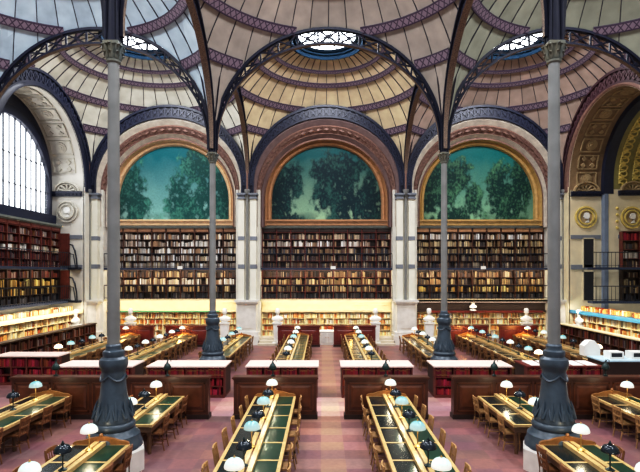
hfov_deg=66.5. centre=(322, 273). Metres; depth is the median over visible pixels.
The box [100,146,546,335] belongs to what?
wall
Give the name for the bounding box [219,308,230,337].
bust
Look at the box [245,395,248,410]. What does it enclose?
chair
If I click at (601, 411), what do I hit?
chair
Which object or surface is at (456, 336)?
chair
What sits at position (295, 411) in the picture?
chair
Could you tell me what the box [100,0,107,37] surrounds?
arch
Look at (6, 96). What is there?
trim
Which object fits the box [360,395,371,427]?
chair
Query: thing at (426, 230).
bookcase
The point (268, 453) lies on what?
table
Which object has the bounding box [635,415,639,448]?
chair
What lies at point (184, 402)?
chair
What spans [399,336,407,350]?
chair
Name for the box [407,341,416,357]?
chair
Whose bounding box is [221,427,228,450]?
chair
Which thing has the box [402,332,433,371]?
table
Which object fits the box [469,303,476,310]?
bust
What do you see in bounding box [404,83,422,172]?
arch
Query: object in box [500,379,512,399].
desk lamp
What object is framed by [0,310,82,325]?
countertop
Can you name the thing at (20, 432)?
chair
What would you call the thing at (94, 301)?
wall pier
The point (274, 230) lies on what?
bookcase
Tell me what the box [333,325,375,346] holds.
screen
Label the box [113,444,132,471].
chair
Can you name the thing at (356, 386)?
screen
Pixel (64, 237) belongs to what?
panelled door
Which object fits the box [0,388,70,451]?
table
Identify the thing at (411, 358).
chair
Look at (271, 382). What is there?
desk lamp
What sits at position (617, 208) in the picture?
rosettes
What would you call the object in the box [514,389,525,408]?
desk lamp
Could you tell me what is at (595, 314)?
countertop
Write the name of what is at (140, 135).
trim
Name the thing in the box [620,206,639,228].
medallion
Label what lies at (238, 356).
chair
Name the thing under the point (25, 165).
window
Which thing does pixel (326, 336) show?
base cabinet
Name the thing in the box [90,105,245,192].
arch
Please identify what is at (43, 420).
chair
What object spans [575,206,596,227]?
medallion
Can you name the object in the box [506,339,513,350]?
desk lamp
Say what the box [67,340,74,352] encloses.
desk lamp
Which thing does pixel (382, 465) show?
chair
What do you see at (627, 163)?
coffering
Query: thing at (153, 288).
bookcase
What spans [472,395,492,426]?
chair
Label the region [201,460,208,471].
chair
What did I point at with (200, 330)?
screen
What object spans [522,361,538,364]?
paper sheet
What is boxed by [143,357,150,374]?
chair
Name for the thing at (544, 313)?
bookcase
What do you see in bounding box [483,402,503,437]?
chair
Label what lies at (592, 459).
table
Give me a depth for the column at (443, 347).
22.21 m
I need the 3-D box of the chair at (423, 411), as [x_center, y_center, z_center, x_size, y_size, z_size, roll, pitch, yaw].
[2.719,4.249,14.066,0.530,0.908,0.416,0,0,-3]
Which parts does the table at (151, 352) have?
ridge rail, ridge rail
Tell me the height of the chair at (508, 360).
0.907 m
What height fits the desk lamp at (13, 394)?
0.575 m
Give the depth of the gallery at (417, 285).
33.02 m
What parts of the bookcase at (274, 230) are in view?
shelf, shelf, shelf, header panel, cornice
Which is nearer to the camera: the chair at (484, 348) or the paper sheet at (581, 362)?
the paper sheet at (581, 362)
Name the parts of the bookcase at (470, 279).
shelf, shelf, shelf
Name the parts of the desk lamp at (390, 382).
lamp shade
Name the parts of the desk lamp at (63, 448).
lamp shade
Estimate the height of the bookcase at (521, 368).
1.210 m
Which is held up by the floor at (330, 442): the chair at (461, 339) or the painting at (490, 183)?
the chair at (461, 339)
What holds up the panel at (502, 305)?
attached to the wall at (103, 230)
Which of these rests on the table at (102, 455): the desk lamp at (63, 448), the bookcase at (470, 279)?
the desk lamp at (63, 448)
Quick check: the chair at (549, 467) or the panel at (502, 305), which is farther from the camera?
the panel at (502, 305)
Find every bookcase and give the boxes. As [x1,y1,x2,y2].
[0,214,61,266]
[0,269,59,305]
[0,315,68,339]
[0,323,96,353]
[0,352,70,384]
[57,360,144,374]
[120,226,235,267]
[120,270,235,298]
[120,312,235,335]
[146,360,231,397]
[245,360,318,397]
[262,226,390,267]
[262,270,390,298]
[262,312,390,335]
[340,360,413,397]
[417,226,544,267]
[417,270,543,298]
[417,312,545,335]
[427,360,512,397]
[513,360,602,374]
[561,323,639,354]
[573,315,639,336]
[619,231,639,266]
[619,270,639,300]
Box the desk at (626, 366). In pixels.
[587,356,639,374]
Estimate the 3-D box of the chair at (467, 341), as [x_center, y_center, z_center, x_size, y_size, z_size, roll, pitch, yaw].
[8.649,4.249,28.419,0.530,0.907,0.425,0,0,3]
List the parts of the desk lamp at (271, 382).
lamp shade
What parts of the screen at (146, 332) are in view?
raised panel, cap rail, raised panel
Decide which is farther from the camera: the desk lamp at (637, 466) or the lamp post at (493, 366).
the lamp post at (493, 366)
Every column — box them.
[86,0,143,471]
[199,120,225,359]
[430,121,457,359]
[523,0,579,471]
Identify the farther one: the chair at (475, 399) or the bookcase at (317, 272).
the bookcase at (317, 272)
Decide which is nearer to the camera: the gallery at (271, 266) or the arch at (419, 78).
the arch at (419, 78)
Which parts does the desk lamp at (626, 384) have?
lamp shade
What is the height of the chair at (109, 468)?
0.908 m
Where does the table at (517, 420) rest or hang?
on the floor at (330, 442)
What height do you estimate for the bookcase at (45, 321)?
2.200 m
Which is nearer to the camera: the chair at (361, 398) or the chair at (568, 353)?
the chair at (361, 398)
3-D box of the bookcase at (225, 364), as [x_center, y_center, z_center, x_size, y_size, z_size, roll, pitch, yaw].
[-5.166,4.095,19.100,3.000,1.210,1.300,0,0,0]
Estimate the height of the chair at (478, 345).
0.907 m
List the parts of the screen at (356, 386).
raised panel, cap rail, raised panel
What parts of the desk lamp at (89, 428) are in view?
lamp shade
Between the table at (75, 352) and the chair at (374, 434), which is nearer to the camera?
the chair at (374, 434)
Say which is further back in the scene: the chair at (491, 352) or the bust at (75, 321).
the bust at (75, 321)
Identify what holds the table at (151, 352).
on the floor at (330, 442)
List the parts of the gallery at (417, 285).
handrail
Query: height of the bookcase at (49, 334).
1.570 m
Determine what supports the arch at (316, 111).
attached to the wall at (103, 230)
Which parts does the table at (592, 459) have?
leather panel, headboard, leather panel, ridge rail, ridge rail, leather panel, leather panel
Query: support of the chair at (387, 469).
on the floor at (330, 442)
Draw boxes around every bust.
[69,310,81,326]
[124,308,136,324]
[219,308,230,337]
[272,308,282,345]
[370,308,380,343]
[423,308,434,342]
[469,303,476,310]
[520,308,532,324]
[572,310,583,326]
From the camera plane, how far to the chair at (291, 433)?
12.92 m
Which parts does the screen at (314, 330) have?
raised panel, cap rail, raised panel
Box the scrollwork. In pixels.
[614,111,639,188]
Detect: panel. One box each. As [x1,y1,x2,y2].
[120,302,235,311]
[261,302,390,311]
[417,300,546,311]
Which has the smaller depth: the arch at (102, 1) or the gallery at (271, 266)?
the arch at (102, 1)
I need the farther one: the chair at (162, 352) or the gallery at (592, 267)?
the gallery at (592, 267)
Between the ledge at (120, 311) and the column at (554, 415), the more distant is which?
the ledge at (120, 311)
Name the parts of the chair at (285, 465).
seat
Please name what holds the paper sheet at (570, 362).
on the bookcase at (521, 368)
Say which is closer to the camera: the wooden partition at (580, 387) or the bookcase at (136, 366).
the wooden partition at (580, 387)
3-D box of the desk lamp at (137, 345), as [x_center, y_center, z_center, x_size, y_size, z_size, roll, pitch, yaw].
[-8.786,3.542,23.180,0.330,0.575,0.330,0,0,23]
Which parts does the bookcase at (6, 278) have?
shelf, shelf, panel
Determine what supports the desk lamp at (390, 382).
on the table at (401, 455)
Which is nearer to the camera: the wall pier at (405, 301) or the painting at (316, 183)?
the wall pier at (405, 301)
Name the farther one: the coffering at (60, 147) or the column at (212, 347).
the coffering at (60, 147)
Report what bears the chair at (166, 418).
on the floor at (330, 442)
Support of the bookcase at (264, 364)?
on the floor at (330, 442)
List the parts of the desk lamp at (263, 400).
lamp shade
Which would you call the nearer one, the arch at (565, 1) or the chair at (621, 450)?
the chair at (621, 450)
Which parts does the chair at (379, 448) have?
leg, seat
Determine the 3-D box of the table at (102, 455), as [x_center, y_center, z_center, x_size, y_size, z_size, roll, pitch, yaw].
[-5.076,4.178,9.072,1.320,1.045,4.345,0,0,0]
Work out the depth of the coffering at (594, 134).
30.89 m
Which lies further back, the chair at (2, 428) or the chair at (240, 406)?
the chair at (240, 406)
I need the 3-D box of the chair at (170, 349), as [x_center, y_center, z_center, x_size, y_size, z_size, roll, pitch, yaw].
[-8.059,4.249,25.235,0.530,0.907,0.425,0,0,4]
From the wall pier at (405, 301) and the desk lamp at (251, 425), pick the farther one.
the wall pier at (405, 301)
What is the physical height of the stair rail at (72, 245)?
1.689 m
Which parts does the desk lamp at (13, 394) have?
lamp shade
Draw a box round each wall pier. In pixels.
[87,165,105,342]
[234,170,260,344]
[392,170,418,344]
[560,165,566,322]
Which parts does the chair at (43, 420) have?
seat, leg, backrest, leg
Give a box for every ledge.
[120,311,219,311]
[432,311,542,312]
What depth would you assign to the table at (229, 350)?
27.11 m
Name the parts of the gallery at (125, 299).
handrail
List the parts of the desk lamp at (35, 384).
lamp shade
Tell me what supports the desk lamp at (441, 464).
on the table at (401, 455)
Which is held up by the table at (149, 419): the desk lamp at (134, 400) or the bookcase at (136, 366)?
the desk lamp at (134, 400)
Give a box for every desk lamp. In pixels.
[6,390,19,410]
[18,459,41,471]
[29,380,42,400]
[53,441,71,471]
[54,343,62,351]
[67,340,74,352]
[80,422,97,450]
[88,335,95,345]
[124,345,132,358]
[129,396,137,404]
[134,343,140,354]
[138,389,149,408]
[142,339,148,350]
[150,380,161,399]
[224,455,244,471]
[236,437,251,466]
[244,419,259,447]
[251,408,264,431]
[257,395,269,418]
[262,387,273,407]
[266,378,277,397]
[284,345,291,358]
[365,346,372,358]
[368,349,374,359]
[385,378,395,397]
[390,387,401,407]
[395,395,408,418]
[402,408,415,431]
[409,419,425,447]
[420,437,436,466]
[429,336,435,348]
[431,455,451,471]
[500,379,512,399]
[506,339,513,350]
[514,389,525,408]
[515,343,522,354]
[524,345,532,358]
[528,396,537,417]
[534,349,542,359]
[572,422,589,450]
[600,441,619,471]
[620,380,633,400]
[634,462,639,471]
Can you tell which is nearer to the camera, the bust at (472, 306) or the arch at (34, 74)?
the arch at (34, 74)
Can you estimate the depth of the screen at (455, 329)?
31.49 m
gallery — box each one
[0,247,70,269]
[0,285,70,309]
[104,253,235,269]
[104,285,235,301]
[261,253,391,269]
[261,285,391,301]
[417,253,546,269]
[417,285,546,301]
[588,252,639,269]
[588,286,639,303]
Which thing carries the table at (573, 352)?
on the floor at (330, 442)
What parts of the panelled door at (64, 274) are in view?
raised panel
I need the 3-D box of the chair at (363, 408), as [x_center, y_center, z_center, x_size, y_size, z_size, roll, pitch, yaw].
[1.410,4.249,13.993,0.530,0.908,0.416,0,0,-4]
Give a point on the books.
(5, 362)
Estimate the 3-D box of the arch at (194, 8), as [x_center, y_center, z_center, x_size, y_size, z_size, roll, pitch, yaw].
[-5.026,-8.490,17.050,0.280,5.580,10.560,0,0,0]
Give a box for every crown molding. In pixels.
[52,181,82,268]
[571,181,601,268]
[618,181,639,266]
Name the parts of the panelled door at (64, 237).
raised panel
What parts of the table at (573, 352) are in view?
headboard, footboard, ridge rail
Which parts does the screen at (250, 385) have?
raised panel, cap rail, raised panel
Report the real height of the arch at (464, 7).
5.580 m
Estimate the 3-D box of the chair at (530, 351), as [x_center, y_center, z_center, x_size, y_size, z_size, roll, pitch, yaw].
[12.133,4.249,28.246,0.530,0.907,0.425,0,0,-3]
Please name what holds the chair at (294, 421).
on the floor at (330, 442)
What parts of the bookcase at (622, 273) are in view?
panel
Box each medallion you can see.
[55,201,77,222]
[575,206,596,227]
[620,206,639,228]
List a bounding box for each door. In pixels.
[60,233,69,265]
[60,270,69,298]
[582,238,594,267]
[582,271,594,299]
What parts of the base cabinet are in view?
door, door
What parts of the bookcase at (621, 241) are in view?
panel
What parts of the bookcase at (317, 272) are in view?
shelf, shelf, shelf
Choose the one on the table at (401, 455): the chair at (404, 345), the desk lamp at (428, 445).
the desk lamp at (428, 445)
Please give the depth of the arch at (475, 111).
32.70 m
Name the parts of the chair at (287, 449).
seat, leg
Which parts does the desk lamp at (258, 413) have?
lamp shade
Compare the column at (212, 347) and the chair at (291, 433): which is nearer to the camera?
the chair at (291, 433)
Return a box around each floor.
[0,345,639,471]
[102,336,546,345]
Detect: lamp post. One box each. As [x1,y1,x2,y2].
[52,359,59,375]
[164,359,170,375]
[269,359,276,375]
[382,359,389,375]
[490,359,497,375]
[601,359,609,375]
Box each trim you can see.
[0,82,88,192]
[96,118,240,226]
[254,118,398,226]
[412,118,547,226]
[564,82,639,192]
[601,95,639,308]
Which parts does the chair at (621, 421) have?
leg, leg, seat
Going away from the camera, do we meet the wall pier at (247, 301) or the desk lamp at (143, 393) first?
the desk lamp at (143, 393)
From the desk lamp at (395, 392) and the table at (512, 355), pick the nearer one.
the desk lamp at (395, 392)
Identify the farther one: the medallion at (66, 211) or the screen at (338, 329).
the medallion at (66, 211)
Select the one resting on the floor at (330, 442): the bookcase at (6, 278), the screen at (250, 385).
the screen at (250, 385)
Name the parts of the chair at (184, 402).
leg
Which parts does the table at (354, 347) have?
ridge rail, ridge rail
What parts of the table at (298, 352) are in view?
ridge rail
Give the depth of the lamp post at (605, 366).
15.92 m
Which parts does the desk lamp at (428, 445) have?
lamp shade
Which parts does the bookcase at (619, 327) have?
shelf, panel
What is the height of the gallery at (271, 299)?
1.115 m
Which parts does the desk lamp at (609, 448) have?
lamp shade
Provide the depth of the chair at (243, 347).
26.15 m
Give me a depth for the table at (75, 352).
25.95 m
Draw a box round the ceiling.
[0,0,639,163]
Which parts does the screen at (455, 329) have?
raised panel, cap rail, raised panel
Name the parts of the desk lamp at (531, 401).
lamp shade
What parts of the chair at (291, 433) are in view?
seat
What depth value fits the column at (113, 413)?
11.61 m
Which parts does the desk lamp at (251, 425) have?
lamp shade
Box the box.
[579,340,599,360]
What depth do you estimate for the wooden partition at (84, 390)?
15.80 m
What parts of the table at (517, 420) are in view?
leg, leather panel, leather panel, tabletop frame, ridge rail, ridge rail, leg, leather panel, leather panel, leather panel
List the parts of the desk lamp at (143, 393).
lamp shade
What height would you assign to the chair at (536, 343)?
0.907 m
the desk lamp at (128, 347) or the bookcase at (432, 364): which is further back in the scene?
the desk lamp at (128, 347)
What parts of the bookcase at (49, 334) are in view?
shelf, shelf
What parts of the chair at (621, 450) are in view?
backrest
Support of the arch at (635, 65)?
attached to the column at (443, 347)
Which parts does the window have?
glass pane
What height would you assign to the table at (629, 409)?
1.045 m
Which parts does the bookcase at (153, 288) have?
shelf, shelf, shelf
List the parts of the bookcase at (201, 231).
shelf, shelf, shelf, header panel, cornice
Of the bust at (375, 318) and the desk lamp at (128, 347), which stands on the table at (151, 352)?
the desk lamp at (128, 347)
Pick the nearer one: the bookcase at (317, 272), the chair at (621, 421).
the chair at (621, 421)
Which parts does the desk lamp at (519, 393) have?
lamp shade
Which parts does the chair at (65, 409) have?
seat, leg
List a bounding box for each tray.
[603,350,623,358]
[625,350,639,358]
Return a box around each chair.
[0,427,3,464]
[3,415,30,453]
[28,405,52,439]
[44,445,56,462]
[49,395,71,427]
[86,351,91,359]
[91,348,100,359]
[103,462,113,471]
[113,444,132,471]
[122,339,127,355]
[125,337,134,352]
[131,335,140,347]
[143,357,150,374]
[146,413,169,450]
[152,350,164,361]
[159,403,179,438]
[160,347,172,359]
[166,344,177,359]
[168,395,187,427]
[172,341,182,357]
[178,339,187,354]
[184,336,193,351]
[188,334,197,349]
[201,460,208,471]
[212,442,219,466]
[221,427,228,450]
[231,347,240,365]
[231,351,236,370]
[231,415,235,433]
[234,344,244,361]
[238,341,247,356]
[239,405,243,419]
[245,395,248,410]
[281,442,292,470]
[283,427,298,469]
[288,414,300,452]
[289,404,301,439]
[293,395,301,423]
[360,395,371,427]
[362,405,375,439]
[367,415,378,453]
[369,428,386,470]
[373,443,390,471]
[381,460,384,471]
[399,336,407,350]
[402,338,409,353]
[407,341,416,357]
[409,344,417,361]
[413,395,417,408]
[414,347,424,365]
[418,351,427,370]
[420,404,426,420]
[427,414,433,431]
[439,428,445,447]
[449,442,456,463]
[455,334,464,349]
[460,337,469,351]
[464,462,471,471]
[466,339,475,354]
[471,341,482,357]
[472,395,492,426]
[477,344,488,359]
[483,347,494,359]
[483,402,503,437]
[490,350,502,360]
[496,413,520,450]
[506,357,514,373]
[512,335,519,348]
[519,337,526,351]
[526,339,537,355]
[535,342,542,356]
[536,444,559,471]
[559,463,571,471]
[565,351,570,359]
[591,395,613,427]
[612,405,636,439]
[614,444,624,460]
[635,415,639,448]
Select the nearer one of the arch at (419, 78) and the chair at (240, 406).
the chair at (240, 406)
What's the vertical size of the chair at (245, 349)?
0.907 m
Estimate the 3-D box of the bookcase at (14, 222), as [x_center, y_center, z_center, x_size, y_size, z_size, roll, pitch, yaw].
[-17.326,-1.805,27.600,0.600,2.770,8.700,0,0,0]
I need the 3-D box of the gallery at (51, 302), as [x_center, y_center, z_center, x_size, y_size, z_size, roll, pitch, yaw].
[-16.776,1.302,27.600,0.700,1.115,8.620,0,0,0]
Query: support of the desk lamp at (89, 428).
on the table at (102, 455)
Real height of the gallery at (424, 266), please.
1.115 m
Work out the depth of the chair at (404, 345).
28.52 m
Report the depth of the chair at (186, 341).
28.28 m
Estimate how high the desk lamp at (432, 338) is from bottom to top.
0.615 m
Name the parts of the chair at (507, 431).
leg, leg, seat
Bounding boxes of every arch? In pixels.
[0,27,207,149]
[0,67,90,192]
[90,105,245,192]
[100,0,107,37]
[119,0,548,37]
[186,0,214,148]
[216,27,440,149]
[231,79,249,172]
[248,105,404,192]
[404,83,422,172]
[407,105,562,192]
[442,0,473,148]
[449,27,639,149]
[560,0,566,36]
[562,67,639,192]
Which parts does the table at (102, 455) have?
leather panel, leather panel, ridge rail, ridge rail, leather panel, headboard, leather panel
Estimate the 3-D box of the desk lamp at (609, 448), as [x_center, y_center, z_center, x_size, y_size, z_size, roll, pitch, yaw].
[5.624,3.542,9.540,0.330,0.575,0.330,0,0,-23]
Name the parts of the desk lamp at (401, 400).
lamp shade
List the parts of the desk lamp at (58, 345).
lamp shade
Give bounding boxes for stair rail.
[68,244,81,269]
[68,277,81,302]
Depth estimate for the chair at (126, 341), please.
28.17 m
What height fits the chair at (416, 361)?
0.907 m
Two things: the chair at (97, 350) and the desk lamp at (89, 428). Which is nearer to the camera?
the desk lamp at (89, 428)
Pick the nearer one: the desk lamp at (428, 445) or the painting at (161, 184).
the desk lamp at (428, 445)
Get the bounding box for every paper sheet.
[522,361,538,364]
[569,361,581,364]
[575,361,595,364]
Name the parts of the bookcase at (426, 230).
shelf, shelf, shelf, header panel, cornice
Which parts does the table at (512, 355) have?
ridge rail, ridge rail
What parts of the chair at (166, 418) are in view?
seat, leg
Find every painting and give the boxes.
[120,139,232,225]
[265,139,387,225]
[420,139,541,225]
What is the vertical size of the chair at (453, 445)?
0.908 m
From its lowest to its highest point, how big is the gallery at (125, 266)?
1.115 m
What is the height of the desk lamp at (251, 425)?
0.615 m
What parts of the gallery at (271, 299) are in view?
handrail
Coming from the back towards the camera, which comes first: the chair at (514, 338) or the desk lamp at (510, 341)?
the chair at (514, 338)
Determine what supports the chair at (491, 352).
on the floor at (330, 442)
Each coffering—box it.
[14,86,75,172]
[570,86,639,189]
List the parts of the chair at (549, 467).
backrest, leg, seat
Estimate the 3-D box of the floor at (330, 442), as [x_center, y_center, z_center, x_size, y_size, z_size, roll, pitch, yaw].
[0.274,4.700,15.810,36.580,0.001,37.820,0,0,0]
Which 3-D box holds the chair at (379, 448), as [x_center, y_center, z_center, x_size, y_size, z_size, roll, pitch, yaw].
[1.393,4.249,11.837,0.530,0.908,0.416,0,0,0]
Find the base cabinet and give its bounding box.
[320,330,333,344]
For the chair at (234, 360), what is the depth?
23.61 m
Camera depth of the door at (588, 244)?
31.94 m
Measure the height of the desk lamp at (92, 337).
0.615 m
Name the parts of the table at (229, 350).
ridge rail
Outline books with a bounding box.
[0,225,639,394]
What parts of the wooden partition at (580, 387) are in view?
raised panel, raised panel, cap rail, raised panel, raised panel, raised panel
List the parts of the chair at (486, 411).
leg, seat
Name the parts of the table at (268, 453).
leather panel, leather panel, leather panel, leather panel, ridge rail, leather panel, ridge rail, leather panel, leather panel, leather panel, headboard, leather panel, leather panel, leather panel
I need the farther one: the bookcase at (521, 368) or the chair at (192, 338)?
the chair at (192, 338)
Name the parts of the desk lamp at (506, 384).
lamp shade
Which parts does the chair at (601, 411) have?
leg, seat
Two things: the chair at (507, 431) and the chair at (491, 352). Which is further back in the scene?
the chair at (491, 352)
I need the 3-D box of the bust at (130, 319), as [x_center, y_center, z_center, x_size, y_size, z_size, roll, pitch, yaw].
[-12.726,3.480,32.350,0.800,2.440,0.680,0,0,0]
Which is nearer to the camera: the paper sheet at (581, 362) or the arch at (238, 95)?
the paper sheet at (581, 362)
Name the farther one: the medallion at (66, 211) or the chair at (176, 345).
the medallion at (66, 211)
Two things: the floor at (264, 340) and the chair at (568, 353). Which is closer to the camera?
the chair at (568, 353)
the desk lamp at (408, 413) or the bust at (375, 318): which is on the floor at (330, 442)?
the bust at (375, 318)
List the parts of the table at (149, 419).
leather panel, leather panel, ridge rail, leather panel, leg, ridge rail, leather panel, tabletop frame, leather panel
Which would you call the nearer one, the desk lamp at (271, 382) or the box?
the desk lamp at (271, 382)
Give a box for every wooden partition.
[9,375,211,418]
[449,375,639,418]
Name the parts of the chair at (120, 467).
seat, leg, backrest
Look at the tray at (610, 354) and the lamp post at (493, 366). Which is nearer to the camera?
the lamp post at (493, 366)
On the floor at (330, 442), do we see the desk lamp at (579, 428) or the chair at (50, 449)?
the chair at (50, 449)
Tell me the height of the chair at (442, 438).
0.908 m
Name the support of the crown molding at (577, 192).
attached to the wall at (572, 247)
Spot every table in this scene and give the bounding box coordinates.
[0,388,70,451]
[41,433,129,471]
[67,332,139,360]
[126,331,195,365]
[133,393,184,454]
[213,388,295,471]
[222,332,251,362]
[275,332,308,359]
[344,331,381,359]
[366,388,459,471]
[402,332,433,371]
[458,332,537,366]
[477,393,533,454]
[513,332,602,360]
[538,433,635,471]
[591,388,639,428]
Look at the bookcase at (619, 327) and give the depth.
28.00 m
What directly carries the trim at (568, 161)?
attached to the wall at (572, 247)
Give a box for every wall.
[0,86,88,323]
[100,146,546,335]
[564,86,639,323]
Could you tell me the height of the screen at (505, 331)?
1.360 m
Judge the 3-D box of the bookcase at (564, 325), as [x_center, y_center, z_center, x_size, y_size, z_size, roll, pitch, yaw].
[15.234,3.915,26.575,0.480,1.570,9.450,0,0,0]
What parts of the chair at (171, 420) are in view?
leg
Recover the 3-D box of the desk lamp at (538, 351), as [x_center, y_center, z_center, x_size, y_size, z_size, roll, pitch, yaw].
[9.334,3.522,21.060,0.364,0.615,0.364,0,0,4]
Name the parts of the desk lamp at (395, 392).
lamp shade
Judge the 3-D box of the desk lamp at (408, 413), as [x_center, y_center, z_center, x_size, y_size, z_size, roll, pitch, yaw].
[2.114,3.542,11.910,0.330,0.575,0.330,0,0,36]
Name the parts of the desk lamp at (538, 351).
lamp shade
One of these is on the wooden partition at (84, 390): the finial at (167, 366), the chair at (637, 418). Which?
the finial at (167, 366)
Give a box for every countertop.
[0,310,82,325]
[570,310,639,323]
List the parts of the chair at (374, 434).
seat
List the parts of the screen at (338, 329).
raised panel, cap rail, raised panel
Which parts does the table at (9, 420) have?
leather panel, leather panel, leg, ridge rail, leather panel, footboard, ridge rail, leather panel, tabletop frame, headboard, leather panel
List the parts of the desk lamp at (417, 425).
lamp shade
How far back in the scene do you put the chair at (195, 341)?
30.37 m
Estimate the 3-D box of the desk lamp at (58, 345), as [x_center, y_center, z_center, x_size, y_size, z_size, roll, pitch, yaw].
[-12.286,3.522,22.712,0.364,0.615,0.364,0,0,-41]
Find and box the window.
[0,94,55,223]
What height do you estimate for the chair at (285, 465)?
0.908 m
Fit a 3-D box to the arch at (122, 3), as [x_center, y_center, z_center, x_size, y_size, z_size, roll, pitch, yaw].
[0.274,-8.490,11.750,10.560,5.580,0.200,0,0,0]
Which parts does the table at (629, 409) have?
leg, leather panel, headboard, tabletop frame, ridge rail, ridge rail, leather panel, footboard, leather panel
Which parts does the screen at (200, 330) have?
raised panel, cap rail, raised panel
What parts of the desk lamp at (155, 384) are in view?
lamp shade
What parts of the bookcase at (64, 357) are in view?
shelf, shelf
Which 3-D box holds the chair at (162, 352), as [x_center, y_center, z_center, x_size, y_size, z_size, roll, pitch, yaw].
[-8.109,4.249,24.218,0.530,0.907,0.425,0,0,3]
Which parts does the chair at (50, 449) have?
backrest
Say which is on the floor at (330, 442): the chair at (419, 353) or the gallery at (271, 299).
the chair at (419, 353)
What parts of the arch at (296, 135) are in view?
moulding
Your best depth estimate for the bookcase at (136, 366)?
18.87 m
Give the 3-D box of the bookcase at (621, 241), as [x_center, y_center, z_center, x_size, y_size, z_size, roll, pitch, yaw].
[20.924,-1.585,31.450,3.400,2.330,0.340,0,0,0]
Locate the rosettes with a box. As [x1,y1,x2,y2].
[616,207,618,228]
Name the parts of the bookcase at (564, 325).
shelf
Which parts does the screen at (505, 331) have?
raised panel, cap rail, raised panel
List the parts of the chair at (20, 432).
seat, leg, backrest, leg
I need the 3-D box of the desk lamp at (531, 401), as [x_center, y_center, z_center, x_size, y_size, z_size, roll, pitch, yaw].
[5.624,3.522,12.900,0.364,0.615,0.364,0,0,-35]
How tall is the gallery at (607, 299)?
1.115 m
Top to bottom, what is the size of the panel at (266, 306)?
0.760 m
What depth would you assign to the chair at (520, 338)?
29.28 m
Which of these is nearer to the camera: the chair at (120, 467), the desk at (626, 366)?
the chair at (120, 467)
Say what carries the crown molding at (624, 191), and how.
attached to the wall at (572, 247)
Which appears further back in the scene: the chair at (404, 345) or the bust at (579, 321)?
the bust at (579, 321)
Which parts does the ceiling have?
skylight glass, skylight glass, skylight glass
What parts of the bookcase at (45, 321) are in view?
panel, shelf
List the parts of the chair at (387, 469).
leg, seat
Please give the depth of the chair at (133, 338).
29.28 m
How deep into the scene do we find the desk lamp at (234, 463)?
8.56 m
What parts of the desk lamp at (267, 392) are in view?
lamp shade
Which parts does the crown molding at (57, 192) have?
cornice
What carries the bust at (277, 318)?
on the floor at (330, 442)
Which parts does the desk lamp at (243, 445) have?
lamp shade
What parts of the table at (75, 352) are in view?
ridge rail, ridge rail, headboard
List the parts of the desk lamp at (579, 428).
lamp shade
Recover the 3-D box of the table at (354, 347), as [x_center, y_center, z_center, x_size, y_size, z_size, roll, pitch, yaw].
[2.054,4.178,25.863,1.320,1.045,10.725,0,0,0]
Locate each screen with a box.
[120,325,155,346]
[164,325,206,346]
[232,375,317,418]
[277,325,319,346]
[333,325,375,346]
[343,375,429,418]
[450,325,488,346]
[498,325,538,346]
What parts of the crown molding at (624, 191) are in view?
cornice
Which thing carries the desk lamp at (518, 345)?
on the table at (512, 355)
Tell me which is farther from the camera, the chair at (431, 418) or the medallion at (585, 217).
the medallion at (585, 217)
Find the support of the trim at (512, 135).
attached to the wall at (103, 230)
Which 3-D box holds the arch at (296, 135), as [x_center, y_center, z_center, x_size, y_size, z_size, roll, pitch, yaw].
[0.274,-6.850,33.140,9.840,7.300,0.720,0,0,0]
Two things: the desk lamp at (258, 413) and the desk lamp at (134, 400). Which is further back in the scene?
the desk lamp at (134, 400)
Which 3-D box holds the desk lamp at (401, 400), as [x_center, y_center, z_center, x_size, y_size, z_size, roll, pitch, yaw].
[2.114,3.522,12.990,0.364,0.615,0.364,0,0,20]
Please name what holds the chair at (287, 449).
on the floor at (330, 442)
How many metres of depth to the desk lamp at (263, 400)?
12.89 m
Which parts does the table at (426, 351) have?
tabletop frame, ridge rail, leather panel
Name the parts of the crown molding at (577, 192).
cornice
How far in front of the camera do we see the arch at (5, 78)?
22.31 m
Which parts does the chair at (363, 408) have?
leg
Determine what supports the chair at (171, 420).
on the floor at (330, 442)
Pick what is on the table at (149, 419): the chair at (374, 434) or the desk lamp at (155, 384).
the desk lamp at (155, 384)
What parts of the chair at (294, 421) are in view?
seat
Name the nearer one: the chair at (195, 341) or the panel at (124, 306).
the chair at (195, 341)
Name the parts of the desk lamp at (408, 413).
lamp shade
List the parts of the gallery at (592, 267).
handrail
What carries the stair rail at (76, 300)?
on the gallery at (51, 302)
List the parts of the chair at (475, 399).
leg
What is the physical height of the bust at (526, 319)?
2.440 m
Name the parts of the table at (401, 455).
leather panel, leather panel, leather panel, headboard, leather panel, leather panel, ridge rail, leather panel, leather panel, ridge rail, leather panel, leather panel, leather panel, leather panel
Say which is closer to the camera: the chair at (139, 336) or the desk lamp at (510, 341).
the desk lamp at (510, 341)
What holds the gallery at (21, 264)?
attached to the wall at (80, 225)
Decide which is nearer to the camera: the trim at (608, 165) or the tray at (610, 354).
the tray at (610, 354)
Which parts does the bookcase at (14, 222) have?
shelf, shelf, shelf, shelf, shelf, header panel, panel, cornice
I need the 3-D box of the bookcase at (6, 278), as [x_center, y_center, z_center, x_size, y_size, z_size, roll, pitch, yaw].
[-17.376,0.720,27.600,0.500,2.000,8.600,0,0,0]
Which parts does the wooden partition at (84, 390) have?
raised panel, raised panel, raised panel, cap rail, raised panel, raised panel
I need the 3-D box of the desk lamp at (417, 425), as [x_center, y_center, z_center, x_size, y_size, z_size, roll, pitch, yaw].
[2.114,3.522,10.830,0.364,0.615,0.364,0,0,17]
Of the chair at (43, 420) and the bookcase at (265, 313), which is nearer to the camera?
the chair at (43, 420)
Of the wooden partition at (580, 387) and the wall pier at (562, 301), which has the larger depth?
the wall pier at (562, 301)

